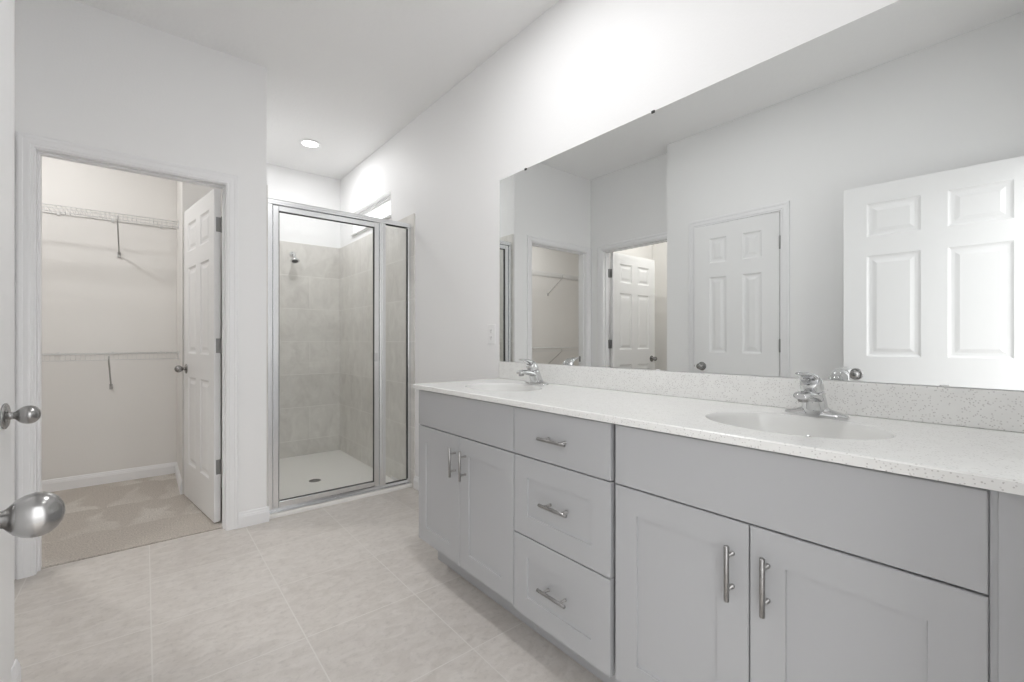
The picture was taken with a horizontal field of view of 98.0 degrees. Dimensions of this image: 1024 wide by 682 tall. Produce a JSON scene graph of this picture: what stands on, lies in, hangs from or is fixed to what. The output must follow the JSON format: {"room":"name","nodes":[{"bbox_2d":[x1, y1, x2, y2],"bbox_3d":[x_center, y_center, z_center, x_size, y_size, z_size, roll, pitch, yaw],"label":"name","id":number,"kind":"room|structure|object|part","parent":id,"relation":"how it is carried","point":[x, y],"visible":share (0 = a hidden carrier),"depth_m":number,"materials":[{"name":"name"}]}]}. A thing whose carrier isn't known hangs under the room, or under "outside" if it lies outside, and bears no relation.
{"room":"bathroom","nodes":[
{"label":"bathroom","id":0,"kind":"room"},
{"bbox_2d":[5,0,13,667],"bbox_3d":[-1.056,-0.289,0.294,0.610,2.818,2.439,0,0,-40],"label":"wall","id":1,"kind":"structure","parent":0,"point":[10,3],"depth_m":1.41,"materials":[{"name":"paint"}]},
{"bbox_2d":[11,659,20,681],"bbox_3d":[-0.972,1.074,0.567,0.160,0.092,2.152,0,0,-40],"label":"baseboard","id":2,"kind":"structure","parent":1,"relation":"attached to","point":[16,668],"depth_m":1.41,"materials":[{"name":"wood"}]},
{"bbox_2d":[0,0,40,681],"bbox_3d":[-1.202,0.094,1.003,0.104,2.032,0.634,0,0,-36],"label":"door","id":3,"kind":"structure","parent":1,"relation":"in","point":[29,414],"depth_m":1.20,"materials":[{"name":"wood"}]},
{"bbox_3d":[-1.335,0.202,1.214,0.070,0.070,0.070,0,0,-36],"label":"knob","id":4,"kind":"part","parent":3,"relation":"part of","materials":[{"name":"silver metal"}]},
{"bbox_2d":[14,0,14,579],"bbox_3d":[-2.066,-0.289,1.678,0.110,2.818,1.201,0,0,-40],"label":"wall","id":5,"kind":"structure","parent":0,"point":[14,0],"depth_m":2.08,"materials":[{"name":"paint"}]},
{"bbox_2d":[0,492,64,537],"bbox_3d":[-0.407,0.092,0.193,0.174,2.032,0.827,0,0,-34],"label":"door knob","id":6,"kind":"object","parent":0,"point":[36,514],"depth_m":0.50,"materials":[{"name":"metal"}]},
{"bbox_2d":[42,156,176,479],"bbox_3d":[-3.755,-0.239,3.033,2.876,2.918,0.060,0,0,-40],"label":"wall","id":7,"kind":"structure","parent":0,"point":[95,300],"depth_m":3.48,"materials":[{"name":"paint"}]},
{"bbox_2d":[42,462,175,491],"bbox_3d":[-3.795,1.066,2.953,2.513,0.092,0.013,0,0,-40],"label":"baseboard","id":8,"kind":"structure","parent":7,"relation":"attached to","point":[72,482],"depth_m":3.47,"materials":[{"name":"wood"}]},
{"bbox_2d":[42,203,178,257],"bbox_3d":[-3.693,-0.809,2.844,2.494,0.297,0.308,0,0,-40],"label":"wire shelf","id":9,"kind":"object","parent":7,"relation":"attached to","point":[44,206],"visible":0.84,"depth_m":3.34,"materials":[{"name":"white metal"}]},
{"bbox_2d":[42,351,178,388],"bbox_3d":[-3.693,0.230,2.844,2.494,0.297,0.308,0,0,-40],"label":"wire shelf","id":10,"kind":"object","parent":7,"relation":"attached to","point":[160,352],"visible":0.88,"depth_m":3.33,"materials":[{"name":"white metal"}]},
{"bbox_2d":[15,0,268,578],"bbox_3d":[-1.956,-0.289,2.468,1.067,2.818,0.123,0,0,-40],"label":"wall","id":11,"kind":"structure","parent":0,"point":[85,74],"depth_m":2.46,"materials":[{"name":"paint"}]},
{"bbox_2d":[16,131,237,579],"bbox_3d":[-2.017,0.067,2.418,0.896,2.106,0.122,0,0,-40],"label":"door frame","id":12,"kind":"structure","parent":11,"relation":"attached to","point":[25,142],"depth_m":2.17,"materials":[{"name":"wood"}]},
{"bbox_2d":[177,181,221,493],"bbox_3d":[-2.509,-0.289,3.576,0.262,2.818,0.690,0,0,-40],"label":"wall","id":13,"kind":"structure","parent":0,"point":[188,194],"depth_m":3.34,"materials":[{"name":"paint"}]},
{"bbox_2d":[175,462,181,494],"bbox_3d":[-2.611,1.066,3.483,0.013,0.092,0.677,0,0,-40],"label":"baseboard","id":14,"kind":"structure","parent":13,"relation":"attached to","point":[177,473],"depth_m":3.39,"materials":[{"name":"wood"}]},
{"bbox_2d":[174,188,221,522],"bbox_3d":[-2.069,0.088,2.961,0.755,2.032,0.174,0,0,42],"label":"door","id":15,"kind":"structure","parent":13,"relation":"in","point":[203,219],"depth_m":2.87,"materials":[{"name":"wood"}]},
{"bbox_3d":[-2.329,0.196,3.126,0.070,0.070,0.070,0,0,42],"label":"knob","id":16,"kind":"part","parent":15,"relation":"part of","materials":[{"name":"silver metal"}]},
{"bbox_2d":[267,163,339,247],"bbox_3d":[-2.348,-0.239,4.326,1.294,2.918,0.120,0,0,-40],"label":"wall","id":17,"kind":"structure","parent":0,"point":[285,184],"depth_m":4.47,"materials":[{"name":"paint"}]},
{"bbox_2d":[279,240,339,458],"bbox_3d":[-2.196,0.102,4.367,0.990,2.155,0.009,0,0,-40],"label":"tiled wall","id":18,"kind":"structure","parent":17,"relation":"attached to","point":[309,289],"depth_m":4.49,"materials":[{"name":"beige tile"}]},
{"bbox_2d":[289,252,299,262],"bbox_3d":[-2.123,-0.819,4.338,0.082,0.126,0.129,0,0,-40],"label":"showerhead","id":19,"kind":"object","parent":18,"relation":"attached to","point":[294,259],"visible":1,"depth_m":4.33,"materials":[{"name":"silver metal"}]},
{"bbox_2d":[14,473,602,681],"bbox_3d":[-1.491,1.166,1.265,3.914,0.108,5.650,0,0,-40],"label":"floor","id":20,"kind":"structure","parent":0,"point":[350,591],"depth_m":1.90,"materials":[{"name":"tile"}]},
{"bbox_2d":[269,450,411,519],"bbox_3d":[-1.670,1.152,3.730,0.988,0.116,1.642,0,0,-40],"label":"shower pan","id":21,"kind":"object","parent":20,"relation":"on","point":[316,472],"visible":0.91,"depth_m":3.79,"materials":[{"name":"plastic"}]},
{"bbox_2d":[268,198,411,514],"bbox_3d":[-1.164,0.096,3.120,0.987,1.994,0.060,0,0,-40],"label":"shower door frame","id":22,"kind":"structure","parent":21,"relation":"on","point":[275,206],"depth_m":3.14,"materials":[{"name":"silver metal"}]},
{"bbox_3d":[-1.167,-0.884,3.123,0.987,0.034,0.052,0,0,-40],"label":"header rail","id":23,"kind":"part","parent":22,"relation":"part of","materials":[{"name":"silver metal"}]},
{"bbox_3d":[-0.989,0.118,3.239,0.030,0.060,0.021,0,0,-40],"label":"handle","id":24,"kind":"part","parent":22,"relation":"part of","materials":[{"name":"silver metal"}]},
{"bbox_3d":[-0.963,0.098,3.289,0.045,1.930,0.048,0,0,-40],"label":"mullion post","id":25,"kind":"part","parent":22,"relation":"part of","materials":[{"name":"silver metal"}]},
{"bbox_2d":[419,390,535,630],"bbox_3d":[-0.043,0.678,2.083,0.556,0.883,0.739,0,0,-40],"label":"vanity cabinet","id":26,"kind":"object","parent":20,"relation":"on","point":[466,445],"visible":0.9,"depth_m":1.87,"materials":[{"name":"paint"}]},
{"bbox_3d":[-0.339,0.696,2.078,0.021,0.560,0.366,0,0,-40],"label":"door","id":27,"kind":"part","parent":26,"relation":"part of","materials":[{"name":"paint"}]},
{"bbox_3d":[-0.262,0.528,1.940,0.036,0.127,0.012,0,0,-40],"label":"handle","id":28,"kind":"part","parent":26,"relation":"part of","materials":[{"name":"silver metal"}]},
{"bbox_3d":[-0.211,0.528,1.878,0.036,0.127,0.012,0,0,-40],"label":"handle","id":29,"kind":"part","parent":26,"relation":"part of","materials":[{"name":"silver metal"}]},
{"bbox_3d":[-0.104,0.696,1.793,0.021,0.560,0.366,0,0,-40],"label":"door","id":30,"kind":"part","parent":26,"relation":"part of","materials":[{"name":"paint"}]},
{"bbox_2d":[514,406,620,681],"bbox_3d":[0.336,0.678,1.624,0.556,0.883,0.449,0,0,-40],"label":"vanity cabinet","id":31,"kind":"object","parent":20,"relation":"on","point":[565,483],"visible":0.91,"depth_m":1.44,"materials":[{"name":"paint"}]},
{"bbox_3d":[0.135,0.840,1.461,0.036,0.012,0.127,0,0,-40],"label":"handle","id":32,"kind":"part","parent":31,"relation":"part of","materials":[{"name":"silver metal"}]},
{"bbox_3d":[0.135,0.330,1.461,0.036,0.012,0.127,0,0,-40],"label":"handle","id":33,"kind":"part","parent":31,"relation":"part of","materials":[{"name":"silver metal"}]},
{"bbox_3d":[0.139,0.551,1.455,0.036,0.012,0.127,0,0,-40],"label":"handle","id":34,"kind":"part","parent":31,"relation":"part of","materials":[{"name":"silver metal"}]},
{"bbox_3d":[0.155,0.844,1.480,0.021,0.286,0.439,0,0,-40],"label":"drawer","id":35,"kind":"part","parent":31,"relation":"part of","materials":[{"name":"paint"}]},
{"bbox_3d":[0.156,0.556,1.479,0.021,0.282,0.439,0,0,-40],"label":"drawer","id":36,"kind":"part","parent":31,"relation":"part of","materials":[{"name":"paint"}]},
{"bbox_3d":[0.156,0.327,1.479,0.021,0.169,0.439,0,0,-40],"label":"drawer","id":37,"kind":"part","parent":31,"relation":"part of","materials":[{"name":"paint"}]},
{"bbox_2d":[616,424,988,681],"bbox_3d":[0.719,0.678,1.161,0.556,0.883,0.750,0,0,-40],"label":"vanity cabinet","id":38,"kind":"object","parent":20,"relation":"on","point":[735,563],"visible":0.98,"depth_m":0.95,"materials":[{"name":"paint"}]},
{"bbox_3d":[0.424,0.696,1.154,0.021,0.560,0.369,0,0,-40],"label":"door","id":39,"kind":"part","parent":38,"relation":"part of","materials":[{"name":"paint"}]},
{"bbox_2d":[413,378,1023,495],"bbox_3d":[0.373,0.225,1.609,0.562,0.022,2.043,0,0,-40],"label":"countertop","id":40,"kind":"structure","parent":38,"relation":"on","point":[989,459],"depth_m":1.04,"materials":[{"name":"stone"}]},
{"bbox_2d":[465,383,541,390],"bbox_3d":[-0.043,0.299,2.080,0.315,0.169,0.423,0,0,-40],"label":"sink","id":41,"kind":"object","parent":40,"relation":"in","point":[481,386],"visible":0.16,"depth_m":2.24,"materials":[{"name":"white ceramic"}]},
{"bbox_2d":[516,359,548,385],"bbox_3d":[0.087,0.150,2.166,0.153,0.129,0.158,0,0,-40],"label":"faucet","id":42,"kind":"object","parent":40,"relation":"on","point":[532,371],"visible":1,"depth_m":2.15,"materials":[{"name":"silver metal"}]},
{"bbox_3d":[0.070,0.106,2.152,0.076,0.042,0.048,0,0,-40],"label":"lever","id":43,"kind":"part","parent":42,"relation":"part of","materials":[{"name":"silver metal"}]},
{"bbox_3d":[0.071,0.161,2.153,0.112,0.046,0.057,0,0,-40],"label":"spout","id":44,"kind":"part","parent":42,"relation":"part of","materials":[{"name":"silver metal"}]},
{"bbox_3d":[0.100,0.120,2.177,0.058,0.057,0.057,0,0,-40],"label":"handle","id":45,"kind":"part","parent":42,"relation":"part of","materials":[{"name":"silver metal"}]},
{"bbox_3d":[0.122,0.199,2.195,0.055,0.030,0.158,0,0,-40],"label":"plate","id":46,"kind":"part","parent":42,"relation":"part of","materials":[{"name":"silver metal"}]},
{"bbox_2d":[705,412,895,439],"bbox_3d":[0.721,0.299,1.156,0.315,0.169,0.423,0,0,-40],"label":"sink","id":47,"kind":"object","parent":40,"relation":"in","point":[768,422],"visible":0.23,"depth_m":1.27,"materials":[{"name":"white ceramic"}]},
{"bbox_2d":[784,372,848,418],"bbox_3d":[0.840,0.150,1.255,0.153,0.129,0.158,0,0,-40],"label":"faucet","id":48,"kind":"object","parent":40,"relation":"on","point":[812,396],"visible":1,"depth_m":1.24,"materials":[{"name":"silver metal"}]},
{"bbox_3d":[0.823,0.106,1.241,0.076,0.042,0.048,0,0,-40],"label":"lever","id":49,"kind":"part","parent":48,"relation":"part of","materials":[{"name":"silver metal"}]},
{"bbox_3d":[0.824,0.161,1.242,0.112,0.046,0.057,0,0,-40],"label":"spout","id":50,"kind":"part","parent":48,"relation":"part of","materials":[{"name":"silver metal"}]},
{"bbox_3d":[0.853,0.120,1.266,0.058,0.057,0.057,0,0,-40],"label":"handle","id":51,"kind":"part","parent":48,"relation":"part of","materials":[{"name":"silver metal"}]},
{"bbox_3d":[0.875,0.199,1.284,0.055,0.030,0.158,0,0,-40],"label":"plate","id":52,"kind":"part","parent":48,"relation":"part of","materials":[{"name":"silver metal"}]},
{"bbox_3d":[0.498,0.530,1.021,0.036,0.127,0.012,0,0,-40],"label":"handle","id":53,"kind":"part","parent":38,"relation":"part of","materials":[{"name":"silver metal"}]},
{"bbox_3d":[0.546,0.530,0.963,0.036,0.127,0.012,0,0,-40],"label":"handle","id":54,"kind":"part","parent":38,"relation":"part of","materials":[{"name":"silver metal"}]},
{"bbox_3d":[0.661,0.696,0.868,0.021,0.560,0.368,0,0,-40],"label":"door","id":55,"kind":"part","parent":38,"relation":"part of","materials":[{"name":"paint"}]},
{"bbox_2d":[989,490,1023,681],"bbox_3d":[0.846,0.678,0.728,0.124,0.883,0.083,0,0,-40],"label":"filler panel","id":56,"kind":"object","parent":20,"relation":"on","point":[1006,510],"visible":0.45,"depth_m":0.71,"materials":[{"name":"paint"}]},
{"bbox_2d":[75,0,558,179],"bbox_3d":[-1.703,-1.748,1.511,4.500,0.100,5.500,0,0,-40],"label":"ceiling","id":57,"kind":"structure","parent":0,"point":[344,76],"depth_m":2.58,"materials":[{"name":"paint"}]},
{"bbox_2d":[299,139,320,148],"bbox_3d":[-1.736,-1.694,3.826,0.180,0.006,0.180,0,0,-40],"label":"recessed light","id":58,"kind":"object","parent":57,"relation":"in","point":[308,143],"visible":1,"depth_m":3.82,"materials":[{"name":"ceramic"}]},
{"bbox_2d":[340,0,1019,480],"bbox_3d":[-0.147,-0.239,2.798,0.150,2.918,5.500,0,0,-40],"label":"wall","id":59,"kind":"structure","parent":0,"point":[581,71],"depth_m":2.48,"materials":[{"name":"paint"}]},
{"bbox_2d":[351,195,390,235],"bbox_3d":[-1.268,-1.150,4.093,0.117,0.226,0.888,0,0,-40],"label":"window","id":60,"kind":"structure","parent":59,"relation":"in","point":[386,200],"depth_m":4.14,"materials":[{"name":"glass"}]},
{"bbox_3d":[-1.288,-1.046,4.077,0.067,0.019,0.888,0,0,-40],"label":"sill","id":61,"kind":"part","parent":60,"relation":"part of","materials":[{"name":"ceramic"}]},
{"bbox_3d":[-1.236,-1.151,4.110,0.022,0.185,0.824,0,0,-40],"label":"sash","id":62,"kind":"part","parent":60,"relation":"part of","materials":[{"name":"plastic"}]},
{"bbox_2d":[340,213,414,486],"bbox_3d":[-1.275,0.102,4.037,0.009,2.155,1.673,0,0,-40],"label":"tiled wall","id":63,"kind":"structure","parent":59,"relation":"attached to","point":[356,258],"depth_m":4.04,"materials":[{"name":"beige tile"}]},
{"bbox_2d":[413,476,418,490],"bbox_3d":[-0.400,1.074,2.975,0.013,0.092,1.085,0,0,-40],"label":"baseboard","id":64,"kind":"structure","parent":59,"relation":"attached to","point":[416,479],"depth_m":3.36,"materials":[{"name":"wood"}]},
{"bbox_2d":[488,324,494,343],"bbox_3d":[-0.122,-0.040,2.643,0.008,0.117,0.073,0,0,-40],"label":"wall outlet","id":65,"kind":"object","parent":59,"relation":"attached to","point":[491,328],"visible":1,"depth_m":2.64,"materials":[{"name":"plastic"}]},
{"bbox_2d":[499,362,1023,432],"bbox_3d":[0.581,0.166,1.782,0.020,0.095,2.046,0,0,-40],"label":"backsplash","id":66,"kind":"structure","parent":59,"relation":"attached to","point":[1003,410],"depth_m":1.32,"materials":[{"name":"stone"}]},
{"bbox_2d":[500,0,1023,390],"bbox_3d":[0.582,-0.408,1.790,0.009,1.051,2.050,0,0,-40],"label":"wall mirror","id":67,"kind":"object","parent":59,"relation":"attached to","point":[846,203],"visible":0.88,"depth_m":1.38,"materials":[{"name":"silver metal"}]},
{"bbox_3d":[-2.133,-0.239,3.414,0.110,2.918,1.559,0,0,-40],"label":"wall","id":68,"kind":"structure","parent":0,"visible":0},
{"bbox_2d":[267,185,267,505],"bbox_3d":[-2.053,0.072,3.410,0.009,2.095,1.649,0,0,-40],"label":"tiled wall","id":69,"kind":"structure","parent":68,"relation":"attached to","point":[267,185],"depth_m":2.78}
]}

